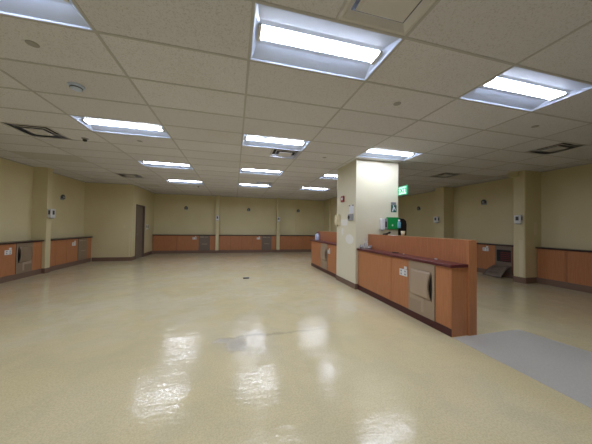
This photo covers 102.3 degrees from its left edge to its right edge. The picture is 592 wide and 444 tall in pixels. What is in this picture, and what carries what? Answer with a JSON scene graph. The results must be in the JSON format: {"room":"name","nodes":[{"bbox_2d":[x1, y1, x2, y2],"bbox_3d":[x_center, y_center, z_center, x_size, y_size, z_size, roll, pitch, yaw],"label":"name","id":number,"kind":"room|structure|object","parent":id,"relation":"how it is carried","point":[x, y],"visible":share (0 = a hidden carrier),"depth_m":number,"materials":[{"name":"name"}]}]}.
{"room":"empty hospital ward","nodes":[
{"label":"empty hospital ward","id":0,"kind":"room"},
{"bbox_2d":[31,167,52,267],"bbox_3d":[-7.093,-0.050,6.656,0.330,2.935,0.180,1,-1,-14],"label":"wall column","id":1,"kind":"structure","parent":0,"point":[42,176],"depth_m":6.59,"materials":[{"name":"paint"}]},
{"bbox_2d":[41,267,49,273],"bbox_3d":[-7.014,1.349,6.651,0.143,0.140,0.196,1,-1,-14],"label":"baseboard","id":2,"kind":"structure","parent":1,"relation":"attached to","point":[43,270],"depth_m":6.60,"materials":[{"name":"brown rubber"}]},
{"bbox_2d":[47,209,55,218],"bbox_3d":[-6.880,-0.233,6.712,0.103,0.270,0.173,1,-1,-14],"label":"wall dispenser","id":3,"kind":"object","parent":1,"relation":"attached to","point":[50,212],"visible":1,"depth_m":6.65,"materials":[{"name":"white plastic"}]},
{"bbox_2d":[0,158,84,241],"bbox_3d":[-6.110,-0.135,1.969,0.100,2.935,14.050,1,-1,-14],"label":"wall","id":4,"kind":"structure","parent":0,"point":[16,179],"depth_m":6.38,"materials":[{"name":"paint"}]},
{"bbox_2d":[83,182,129,257],"bbox_3d":[-7.125,-0.001,9.011,1.440,2.935,0.100,1,-1,-14],"label":"wall","id":5,"kind":"structure","parent":0,"point":[106,206],"depth_m":8.97,"materials":[{"name":"paint"}]},
{"bbox_2d":[91,257,130,260],"bbox_3d":[-6.938,1.399,8.979,1.280,0.140,0.008,1,-1,-14],"label":"baseboard","id":6,"kind":"structure","parent":5,"relation":"attached to","point":[100,258],"depth_m":8.98,"materials":[{"name":"brown rubber"}]},
{"bbox_2d":[128,185,154,256],"bbox_3d":[-6.675,0.035,10.391,0.120,2.935,2.550,1,-1,-14],"label":"wall","id":7,"kind":"structure","parent":0,"point":[137,195],"depth_m":10.05,"materials":[{"name":"paint"}]},
{"bbox_2d":[129,232,130,256],"bbox_3d":[-6.369,0.855,9.137,0.050,0.950,0.004,1,-1,-14],"label":"guard","id":8,"kind":"object","parent":7,"relation":"attached to","point":[129,232],"visible":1,"depth_m":9.14,"materials":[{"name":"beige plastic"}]},
{"bbox_2d":[135,204,144,258],"bbox_3d":[-6.559,0.395,9.945,0.135,2.200,0.940,1,-1,-14],"label":"door","id":9,"kind":"structure","parent":7,"relation":"in","point":[140,209],"depth_m":10.08,"materials":[{"name":"wood"}]},
{"bbox_2d":[215,195,219,249],"bbox_3d":[-4.023,0.111,12.244,0.160,2.935,0.280,1,-1,-14],"label":"wall column","id":10,"kind":"structure","parent":0,"point":[217,196],"depth_m":12.11,"materials":[{"name":"paint"}]},
{"bbox_2d":[154,194,323,234],"bbox_3d":[-2.686,0.141,12.783,9.040,2.935,0.100,1,-1,-14],"label":"wall","id":11,"kind":"structure","parent":0,"point":[170,216],"depth_m":12.58,"materials":[{"name":"paint"}]},
{"bbox_2d":[276,198,279,249],"bbox_3d":[-0.987,0.169,13.023,0.170,2.935,0.280,1,-1,-14],"label":"wall column","id":12,"kind":"structure","parent":0,"point":[277,199],"depth_m":12.89,"materials":[{"name":"paint"}]},
{"bbox_2d":[4,3,581,184],"bbox_3d":[0.056,-1.731,4.898,13.440,0.050,16.800,1,-1,-14],"label":"ceiling slab","id":13,"kind":"structure","parent":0,"point":[11,125],"depth_m":5.32,"materials":[{"name":"ceramic"}]},
{"bbox_2d":[0,252,591,443],"bbox_3d":[0.011,1.526,4.830,13.440,0.103,16.800,1,-1,-14],"label":"floor","id":14,"kind":"structure","parent":0,"point":[174,348],"depth_m":2.45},
{"bbox_2d":[0,242,41,283],"bbox_3d":[-6.856,0.959,5.612,0.300,0.880,1.915,1,-1,-14],"label":"base cabinet","id":15,"kind":"object","parent":14,"relation":"on","point":[25,260],"visible":1,"depth_m":5.89,"materials":[{"name":"orange laminate"}]},
{"bbox_2d":[4,248,11,254],"bbox_3d":[-6.727,0.685,5.580,0.011,0.160,0.180,1,-1,-14],"label":"wall outlet","id":16,"kind":"object","parent":15,"relation":"attached to","point":[7,252],"visible":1,"depth_m":5.58,"materials":[{"name":"white plastic"}]},
{"bbox_2d":[50,240,66,270],"bbox_3d":[-7.263,0.985,7.110,0.256,0.880,0.800,1,-1,-14],"label":"base cabinet","id":17,"kind":"object","parent":14,"relation":"on","point":[58,248],"visible":0.55,"depth_m":7.17,"materials":[{"name":"orange laminate"}]},
{"bbox_2d":[66,238,90,266],"bbox_3d":[-7.519,1.004,8.146,0.276,0.880,1.335,1,-1,-14],"label":"base cabinet","id":18,"kind":"object","parent":14,"relation":"on","point":[80,253],"visible":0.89,"depth_m":8.09,"materials":[{"name":"orange laminate"}]},
{"bbox_2d":[51,236,91,240],"bbox_3d":[-7.406,0.535,7.773,0.300,0.035,2.140,1,-1,-14],"label":"countertop","id":19,"kind":"structure","parent":18,"relation":"on","point":[83,236],"depth_m":7.61,"materials":[{"name":"brown laminate"}]},
{"bbox_2d":[152,235,176,253],"bbox_3d":[-6.398,1.094,11.666,1.070,0.880,0.176,1,-1,-14],"label":"base cabinet","id":20,"kind":"object","parent":14,"relation":"on","point":[161,244],"visible":0.92,"depth_m":11.58,"materials":[{"name":"orange laminate"}]},
{"bbox_2d":[176,235,214,252],"bbox_3d":[-5.006,1.120,12.013,1.800,0.880,0.196,1,-1,-14],"label":"base cabinet","id":21,"kind":"object","parent":14,"relation":"on","point":[185,243],"visible":0.95,"depth_m":11.93,"materials":[{"name":"orange laminate"}]},
{"bbox_2d":[153,234,214,235],"bbox_3d":[-5.517,0.648,11.887,2.890,0.035,0.210,1,-1,-14],"label":"countertop","id":22,"kind":"structure","parent":21,"relation":"on","point":[153,234],"depth_m":11.78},
{"bbox_2d":[219,236,252,252],"bbox_3d":[-3.134,1.156,12.504,1.710,0.880,0.176,1,-1,-14],"label":"base cabinet","id":23,"kind":"object","parent":14,"relation":"on","point":[227,244],"visible":0.92,"depth_m":12.41,"materials":[{"name":"orange laminate"}]},
{"bbox_2d":[219,235,275,235],"bbox_3d":[-2.524,0.705,12.655,2.970,0.035,0.210,1,-1,-14],"label":"countertop","id":24,"kind":"structure","parent":23,"relation":"on","point":[219,235],"depth_m":12.54,"materials":[{"name":"brown laminate"}]},
{"bbox_2d":[253,236,275,251],"bbox_3d":[-1.703,1.184,12.861,1.240,0.880,0.196,1,-1,-14],"label":"base cabinet","id":25,"kind":"object","parent":14,"relation":"on","point":[265,243],"visible":0.95,"depth_m":12.78,"materials":[{"name":"orange laminate"}]},
{"bbox_2d":[280,236,301,251],"bbox_3d":[-0.292,1.211,13.233,1.300,0.880,0.176,1,-1,-14],"label":"base cabinet","id":26,"kind":"object","parent":14,"relation":"on","point":[287,243],"visible":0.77,"depth_m":13.15,"materials":[{"name":"orange laminate"}]},
{"bbox_2d":[302,236,314,251],"bbox_3d":[0.972,1.236,13.558,1.310,0.880,0.176,1,-1,-14],"label":"base cabinet","id":27,"kind":"object","parent":14,"relation":"on","point":[306,243],"visible":0.34,"depth_m":13.38,"materials":[{"name":"orange laminate"}]},
{"bbox_2d":[280,235,314,235],"bbox_3d":[0.352,0.761,13.393,2.630,0.035,0.210,1,-1,-14],"label":"countertop","id":28,"kind":"structure","parent":27,"relation":"on","point":[280,235],"depth_m":13.22,"materials":[{"name":"brown laminate"}]},
{"bbox_2d":[311,241,320,269],"bbox_3d":[0.796,1.119,8.173,0.255,0.880,0.969,1,-1,-14],"label":"base cabinet","id":29,"kind":"object","parent":14,"relation":"on","point":[316,246],"visible":0.69,"depth_m":8.09,"materials":[{"name":"orange laminate"}]},
{"bbox_2d":[320,243,336,277],"bbox_3d":[1.065,1.099,7.045,0.295,0.880,1.349,1,-1,-14],"label":"base cabinet","id":30,"kind":"object","parent":14,"relation":"on","point":[328,261],"visible":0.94,"depth_m":7.01,"materials":[{"name":"orange laminate"}]},
{"bbox_2d":[310,240,336,245],"bbox_3d":[1.002,0.651,7.640,0.415,0.040,2.520,1,-1,-14],"label":"countertop","id":31,"kind":"structure","parent":30,"relation":"on","point":[319,241],"depth_m":7.31,"materials":[{"name":"red laminate"}]},
{"bbox_2d":[315,232,319,239],"bbox_3d":[0.768,0.507,8.553,0.170,0.280,0.168,1,-1,-14],"label":"plastic jug","id":32,"kind":"object","parent":31,"relation":"on","point":[317,236],"visible":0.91,"depth_m":8.49,"materials":[{"name":"plastic"}]},
{"bbox_2d":[358,250,390,305],"bbox_3d":[1.657,1.060,4.822,0.255,0.880,1.169,1,-1,-14],"label":"base cabinet","id":33,"kind":"object","parent":14,"relation":"on","point":[374,270],"visible":0.7,"depth_m":4.69,"materials":[{"name":"orange laminate"}]},
{"bbox_2d":[318,231,476,335],"bbox_3d":[1.582,0.905,5.910,0.134,1.235,5.790,1,-1,-14],"label":"wall","id":34,"kind":"structure","parent":14,"relation":"on","point":[462,251],"depth_m":3.49,"materials":[{"name":"brown wood"}]},
{"bbox_2d":[391,257,466,336],"bbox_3d":[1.935,1.040,3.660,0.295,0.880,1.219,1,-1,-14],"label":"base cabinet","id":35,"kind":"object","parent":14,"relation":"on","point":[430,294],"visible":0.94,"depth_m":3.34,"materials":[{"name":"orange laminate"}]},
{"bbox_2d":[399,266,406,276],"bbox_3d":[1.761,0.802,3.919,0.011,0.160,0.180,1,-1,-14],"label":"wall outlet","id":36,"kind":"object","parent":35,"relation":"attached to","point":[403,272],"visible":1,"depth_m":3.90,"materials":[{"name":"white plastic"}]},
{"bbox_2d":[357,248,467,267],"bbox_3d":[1.803,0.590,4.235,0.290,0.040,2.415,1,-1,-14],"label":"countertop","id":37,"kind":"structure","parent":35,"relation":"on","point":[437,262],"depth_m":3.65,"materials":[{"name":"red laminate"}]},
{"bbox_2d":[477,244,513,278],"bbox_3d":[6.138,1.162,7.185,0.208,0.900,1.360,1,-1,-14],"label":"base cabinet","id":38,"kind":"object","parent":14,"relation":"on","point":[496,255],"visible":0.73,"depth_m":7.18,"materials":[{"name":"orange laminate"}]},
{"bbox_2d":[477,243,513,246],"bbox_3d":[6.016,0.699,7.666,0.230,0.038,2.345,1,-1,-14],"label":"countertop","id":39,"kind":"structure","parent":38,"relation":"on","point":[477,243],"depth_m":7.14,"materials":[{"name":"brown laminate"}]},
{"bbox_2d":[483,265,510,277],"bbox_3d":[5.873,1.429,7.040,0.334,0.332,0.600,1,-1,-14],"label":"metal lid","id":40,"kind":"object","parent":14,"relation":"on","point":[497,271],"visible":1,"depth_m":7.00,"materials":[{"name":"grey metal"}]},
{"bbox_2d":[537,249,565,288],"bbox_3d":[6.454,1.141,5.981,0.196,0.900,0.570,1,-1,-14],"label":"base cabinet","id":41,"kind":"object","parent":14,"relation":"on","point":[551,264],"visible":0.71,"depth_m":5.94,"materials":[{"name":"orange laminate"}]},
{"bbox_2d":[566,251,591,292],"bbox_3d":[6.680,1.125,5.100,0.196,0.900,1.250,1,-1,-14],"label":"base cabinet","id":42,"kind":"object","parent":14,"relation":"on","point":[578,264],"visible":0.86,"depth_m":5.46,"materials":[{"name":"orange laminate"}]},
{"bbox_3d":[-6.402,0.926,3.759,0.256,0.880,1.900,1,-1,-14],"label":"cabinet","id":43,"kind":"object","parent":14,"relation":"on","visible":0},
{"bbox_2d":[0,240,43,244],"bbox_3d":[-6.615,0.480,4.694,0.300,0.035,3.840,1,-1,-14],"label":"countertop","id":44,"kind":"structure","parent":43,"relation":"on","point":[25,241],"depth_m":5.93,"materials":[{"name":"brown laminate"}]},
{"bbox_3d":[7.035,1.101,3.720,0.196,0.900,1.600,1,-1,-14],"label":"cabinet","id":45,"kind":"object","parent":14,"relation":"on","visible":0},
{"bbox_2d":[535,247,591,252],"bbox_3d":[6.803,0.645,4.603,0.230,0.038,3.450,1,-1,-14],"label":"countertop","id":46,"kind":"structure","parent":45,"relation":"on","point":[563,249],"depth_m":5.69,"materials":[{"name":"brown laminate"}]},
{"bbox_2d":[0,0,591,200],"bbox_3d":[0.052,-1.456,4.893,13.340,0.001,16.700,1,-1,-14],"label":"ceiling","id":47,"kind":"structure","parent":0,"point":[512,31],"depth_m":2.86,"materials":[{"name":"tile"}]},
{"bbox_2d":[25,40,39,47],"bbox_3d":[-2.289,-1.545,2.072,0.090,0.007,0.090,1,-1,-14],"label":"sprinkler cover","id":48,"kind":"object","parent":47,"relation":"attached to","point":[29,42],"visible":1,"depth_m":2.06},
{"bbox_2d":[67,82,84,91],"bbox_3d":[-2.480,-1.513,2.694,0.150,0.050,0.150,1,-1,-14],"label":"smoke detector","id":49,"kind":"object","parent":47,"relation":"attached to","point":[74,86],"visible":1,"depth_m":2.66,"materials":[{"name":"white plastic"}]},
{"bbox_2d":[0,0,591,199],"bbox_3d":[0.052,-1.456,4.893,13.240,0.007,16.600,1,-1,-14],"label":"grid","id":50,"kind":"object","parent":47,"relation":"attached to","point":[336,20],"visible":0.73,"depth_m":2.97,"materials":[{"name":"metal"}]},
{"bbox_2d":[3,123,70,139],"bbox_3d":[-4.372,-1.570,4.060,0.586,0.090,0.586,1,-1,-14],"label":"ceiling vent","id":51,"kind":"object","parent":50,"relation":"attached to","point":[38,130],"visible":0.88,"depth_m":4.07,"materials":[{"name":"metal"}]},
{"bbox_2d":[0,0,91,29],"bbox_3d":[-2.137,-1.581,1.487,1.193,0.048,0.584,1,-1,-14],"label":"ceiling light","id":52,"kind":"object","parent":50,"relation":"attached to","point":[63,12],"visible":1,"depth_m":1.77,"materials":[{"name":"white plastic"}]},
{"bbox_2d":[10,151,89,162],"bbox_3d":[-5.713,-1.522,5.603,1.193,0.007,0.584,1,-1,-14],"label":"tile","id":53,"kind":"object","parent":50,"relation":"attached to","point":[29,155],"visible":1,"depth_m":5.59,"materials":[{"name":"beige tile"}]},
{"bbox_2d":[70,115,169,137],"bbox_3d":[-2.744,-1.539,3.849,1.193,0.048,0.584,1,-1,-14],"label":"ceiling light","id":54,"kind":"object","parent":50,"relation":"attached to","point":[95,124],"visible":0.99,"depth_m":3.89,"materials":[{"name":"plastic"}]},
{"bbox_2d":[118,173,142,177],"bbox_3d":[-5.282,-1.508,7.602,0.586,0.090,0.586,1,-1,-14],"label":"ceiling vent","id":55,"kind":"object","parent":50,"relation":"attached to","point":[127,175],"visible":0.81,"depth_m":7.66,"materials":[{"name":"metal"}]},
{"bbox_2d":[138,161,193,169],"bbox_3d":[-3.351,-1.498,6.210,1.193,0.048,0.584,1,-1,-14],"label":"ceiling light","id":56,"kind":"object","parent":50,"relation":"attached to","point":[145,163],"visible":0.98,"depth_m":6.31,"materials":[{"name":"plastic"}]},
{"bbox_2d":[167,180,203,183],"bbox_3d":[-3.958,-1.456,8.571,1.193,0.048,0.584,1,-1,-14],"label":"ceiling light","id":57,"kind":"object","parent":50,"relation":"attached to","point":[170,181],"visible":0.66,"depth_m":8.72,"materials":[{"name":"plastic"}]},
{"bbox_2d":[238,184,269,187],"bbox_3d":[-1.597,-1.411,9.178,1.193,0.048,0.584,1,-1,-14],"label":"ceiling light","id":58,"kind":"object","parent":50,"relation":"attached to","point":[242,185],"visible":0.76,"depth_m":9.30,"materials":[{"name":"plastic"}]},
{"bbox_2d":[240,168,283,174],"bbox_3d":[-0.990,-1.452,6.816,1.193,0.048,0.584,1,-1,-14],"label":"ceiling light","id":59,"kind":"object","parent":50,"relation":"attached to","point":[242,170],"visible":0.98,"depth_m":6.92,"materials":[{"name":"plastic"}]},
{"bbox_2d":[255,182,272,184],"bbox_3d":[-1.150,-1.428,8.663,0.586,0.090,0.586,1,-1,-14],"label":"ceiling vent","id":60,"kind":"object","parent":50,"relation":"attached to","point":[261,183],"visible":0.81,"depth_m":8.72,"materials":[{"name":"metal"}]},
{"bbox_2d":[242,134,309,150],"bbox_3d":[-0.383,-1.494,4.455,1.193,0.048,0.584,1,-1,-14],"label":"ceiling light","id":61,"kind":"object","parent":50,"relation":"attached to","point":[248,140],"visible":1,"depth_m":4.52,"materials":[{"name":"plastic"}]},
{"bbox_2d":[269,149,300,158],"bbox_3d":[-0.239,-1.490,5.121,0.586,0.090,0.586,1,-1,-14],"label":"ceiling vent","id":62,"kind":"object","parent":50,"relation":"attached to","point":[287,153],"visible":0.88,"depth_m":5.13,"materials":[{"name":"metal"}]},
{"bbox_2d":[299,187,329,190],"bbox_3d":[0.764,-1.365,9.784,1.193,0.048,0.584,1,-1,-14],"label":"ceiling light","id":63,"kind":"object","parent":50,"relation":"attached to","point":[302,188],"visible":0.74,"depth_m":9.95,"materials":[{"name":"plastic"}]},
{"bbox_2d":[250,3,401,80],"bbox_3d":[0.224,-1.535,2.094,1.193,0.048,0.584,1,-1,-14],"label":"ceiling light","id":64,"kind":"object","parent":50,"relation":"attached to","point":[280,36],"visible":1,"depth_m":2.08,"materials":[{"name":"plastic"}]},
{"bbox_2d":[320,174,336,178],"bbox_3d":[1.372,-1.407,7.423,1.193,0.048,0.584,1,-1,-14],"label":"ceiling light","id":65,"kind":"object","parent":50,"relation":"attached to","point":[326,176],"visible":0.28,"depth_m":7.48,"materials":[{"name":"plastic"}]},
{"bbox_2d":[338,0,436,35],"bbox_3d":[0.671,-1.553,1.579,0.586,0.090,0.586,1,-1,-14],"label":"ceiling vent","id":66,"kind":"object","parent":50,"relation":"attached to","point":[398,17],"visible":0.93,"depth_m":1.74,"materials":[{"name":"metal"}]},
{"bbox_2d":[359,148,422,160],"bbox_3d":[1.979,-1.448,5.061,1.193,0.048,0.584,1,-1,-14],"label":"ceiling light","id":67,"kind":"object","parent":50,"relation":"attached to","point":[373,152],"visible":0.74,"depth_m":5.14,"materials":[{"name":"plastic"}]},
{"bbox_2d":[430,173,459,177],"bbox_3d":[4.332,-1.389,6.924,0.586,0.090,0.586,1,-1,-14],"label":"ceiling vent","id":68,"kind":"object","parent":50,"relation":"attached to","point":[442,174],"visible":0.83,"depth_m":6.92,"materials":[{"name":"metal"}]},
{"bbox_2d":[460,66,591,110],"bbox_3d":[2.586,-1.490,2.700,1.193,0.048,0.584,1,-1,-14],"label":"ceiling light","id":69,"kind":"object","parent":50,"relation":"attached to","point":[517,87],"visible":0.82,"depth_m":2.71,"materials":[{"name":"plastic"}]},
{"bbox_2d":[528,142,584,154],"bbox_3d":[4.939,-1.431,4.563,0.586,0.090,0.586,1,-1,-14],"label":"ceiling vent","id":70,"kind":"object","parent":50,"relation":"attached to","point":[560,146],"visible":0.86,"depth_m":4.56,"materials":[{"name":"metal"}]},
{"bbox_2d":[296,199,300,234],"bbox_3d":[0.114,-0.272,13.433,0.250,2.005,0.050,1,-1,-14],"label":"wall column","id":71,"kind":"structure","parent":0,"point":[297,200],"depth_m":13.40,"materials":[{"name":"paint"}]},
{"bbox_2d":[327,199,330,231],"bbox_3d":[1.785,0.207,13.002,0.070,2.935,0.300,1,-1,-14],"label":"wall column","id":72,"kind":"structure","parent":0,"point":[328,200],"depth_m":12.95,"materials":[{"name":"paint"}]},
{"bbox_2d":[324,197,336,231],"bbox_3d":[1.973,0.202,12.612,0.100,2.935,2.550,1,-1,-14],"label":"wall","id":73,"kind":"structure","parent":0,"point":[333,228],"depth_m":12.65,"materials":[{"name":"paint"}]},
{"bbox_2d":[336,159,397,283],"bbox_3d":[1.754,0.059,6.011,1.112,2.935,1.030,1,-1,-14],"label":"wall pillar","id":74,"kind":"structure","parent":0,"point":[371,186],"depth_m":5.55,"materials":[{"name":"paint"}]},
{"bbox_2d":[335,215,339,225],"bbox_3d":[1.078,-0.038,6.241,0.090,0.300,0.210,1,-1,-14],"label":"wall box","id":75,"kind":"object","parent":74,"relation":"attached to","point":[337,217],"visible":1,"depth_m":6.15,"materials":[{"name":"beige plastic"}]},
{"bbox_2d":[336,275,357,288],"bbox_3d":[1.735,1.466,5.981,1.126,0.120,1.046,1,-1,-14],"label":"baseboard","id":76,"kind":"structure","parent":74,"relation":"attached to","point":[352,285],"depth_m":5.69,"materials":[{"name":"brown rubber"}]},
{"bbox_2d":[348,214,352,220],"bbox_3d":[1.270,-0.110,5.569,0.055,0.150,0.200,1,-1,-14],"label":"soap dispenser","id":77,"kind":"object","parent":74,"relation":"attached to","point":[350,216],"visible":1,"depth_m":5.52,"materials":[{"name":"grey plastic"}]},
{"bbox_2d":[349,205,353,213],"bbox_3d":[1.292,-0.299,5.583,0.012,0.200,0.220,1,-1,-14],"label":"paper","id":78,"kind":"object","parent":74,"relation":"attached to","point":[351,208],"visible":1,"depth_m":5.58,"materials":[{"name":"white paper"}]},
{"bbox_2d":[379,218,387,230],"bbox_3d":[2.016,0.067,5.495,0.170,0.295,0.100,1,-1,-14],"label":"dispenser","id":79,"kind":"object","parent":74,"relation":"attached to","point":[383,222],"visible":1,"depth_m":5.46,"materials":[{"name":"white plastic"}]},
{"bbox_2d":[386,217,400,229],"bbox_3d":[2.272,0.031,5.539,0.317,0.285,0.142,1,-1,-14],"label":"station","id":80,"kind":"object","parent":74,"relation":"attached to","point":[393,222],"visible":0.97,"depth_m":5.54,"materials":[{"name":"green plastic"}]},
{"bbox_2d":[397,219,400,227],"bbox_3d":[2.392,0.042,5.540,0.084,0.206,0.084,1,-1,-14],"label":"bottle","id":81,"kind":"object","parent":80,"relation":"on","point":[398,220],"depth_m":5.51,"materials":[{"name":"blue plastic"}]},
{"bbox_2d":[391,202,396,211],"bbox_3d":[2.306,-0.347,5.625,0.150,0.235,0.005,1,-1,-14],"label":"safety sign","id":82,"kind":"object","parent":74,"relation":"attached to","point":[393,204],"visible":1,"depth_m":5.62,"materials":[{"name":"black plastic"}]},
{"bbox_2d":[398,218,406,234],"bbox_3d":[2.506,0.119,5.816,0.250,0.412,0.260,1,-1,-14],"label":"paper towel dispenser","id":83,"kind":"object","parent":74,"relation":"attached to","point":[403,222],"visible":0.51,"depth_m":5.69,"materials":[{"name":"black plastic"}]},
{"bbox_2d":[398,185,407,195],"bbox_3d":[2.465,-0.722,5.509,0.044,0.205,0.332,1,-1,-14],"label":"exit sign","id":84,"kind":"object","parent":74,"relation":"attached to","point":[403,190],"visible":1,"depth_m":5.46,"materials":[{"name":"green plastic"}]},
{"bbox_2d":[435,187,452,238],"bbox_3d":[5.578,0.175,8.990,0.440,2.935,0.400,1,-1,-14],"label":"wall column","id":85,"kind":"structure","parent":0,"point":[443,195],"depth_m":8.83,"materials":[{"name":"paint"}]},
{"bbox_2d":[433,217,439,222],"bbox_3d":[5.296,-0.082,8.993,0.113,0.240,0.193,1,-1,-14],"label":"wall dispenser","id":86,"kind":"object","parent":85,"relation":"attached to","point":[435,219],"visible":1,"depth_m":8.93,"materials":[{"name":"white plastic"}]},
{"bbox_2d":[398,164,591,249],"bbox_3d":[6.809,0.113,5.285,0.100,2.935,14.050,1,-1,-14],"label":"wall","id":87,"kind":"structure","parent":0,"point":[566,193],"depth_m":7.13,"materials":[{"name":"paint"}]},
{"bbox_2d":[508,171,518,177],"bbox_3d":[6.132,-1.271,6.478,0.670,0.135,0.210,1,-1,-14],"label":"wall","id":88,"kind":"structure","parent":0,"point":[516,173],"depth_m":6.38,"materials":[{"name":"paint"}]},
{"bbox_2d":[0,157,591,200],"bbox_3d":[0.052,-1.445,4.892,13.240,0.022,16.600,1,-1,-14],"label":"trim","id":89,"kind":"structure","parent":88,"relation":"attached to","point":[0,157],"depth_m":8.80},
{"bbox_2d":[513,170,540,277],"bbox_3d":[6.165,0.127,6.364,0.610,2.935,0.260,1,-1,-14],"label":"wall column","id":90,"kind":"structure","parent":0,"point":[526,186],"depth_m":6.25,"materials":[{"name":"paint"}]},
{"bbox_2d":[514,215,522,223],"bbox_3d":[5.833,-0.062,6.260,0.093,0.240,0.163,1,-1,-14],"label":"wall dispenser","id":91,"kind":"object","parent":90,"relation":"attached to","point":[518,219],"visible":1,"depth_m":6.22,"materials":[{"name":"white plastic"}]},
{"bbox_2d":[519,240,522,276],"bbox_3d":[5.867,0.943,6.226,0.003,0.950,0.090,1,-1,-14],"label":"guard","id":92,"kind":"object","parent":90,"relation":"attached to","point":[520,241],"visible":1,"depth_m":6.22,"materials":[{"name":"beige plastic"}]},
{"bbox_2d":[513,276,536,283],"bbox_3d":[6.045,1.517,6.309,0.418,0.150,0.276,1,-1,-14],"label":"baseboard","id":93,"kind":"structure","parent":90,"relation":"attached to","point":[515,278],"depth_m":6.20,"materials":[{"name":"brown rubber"}]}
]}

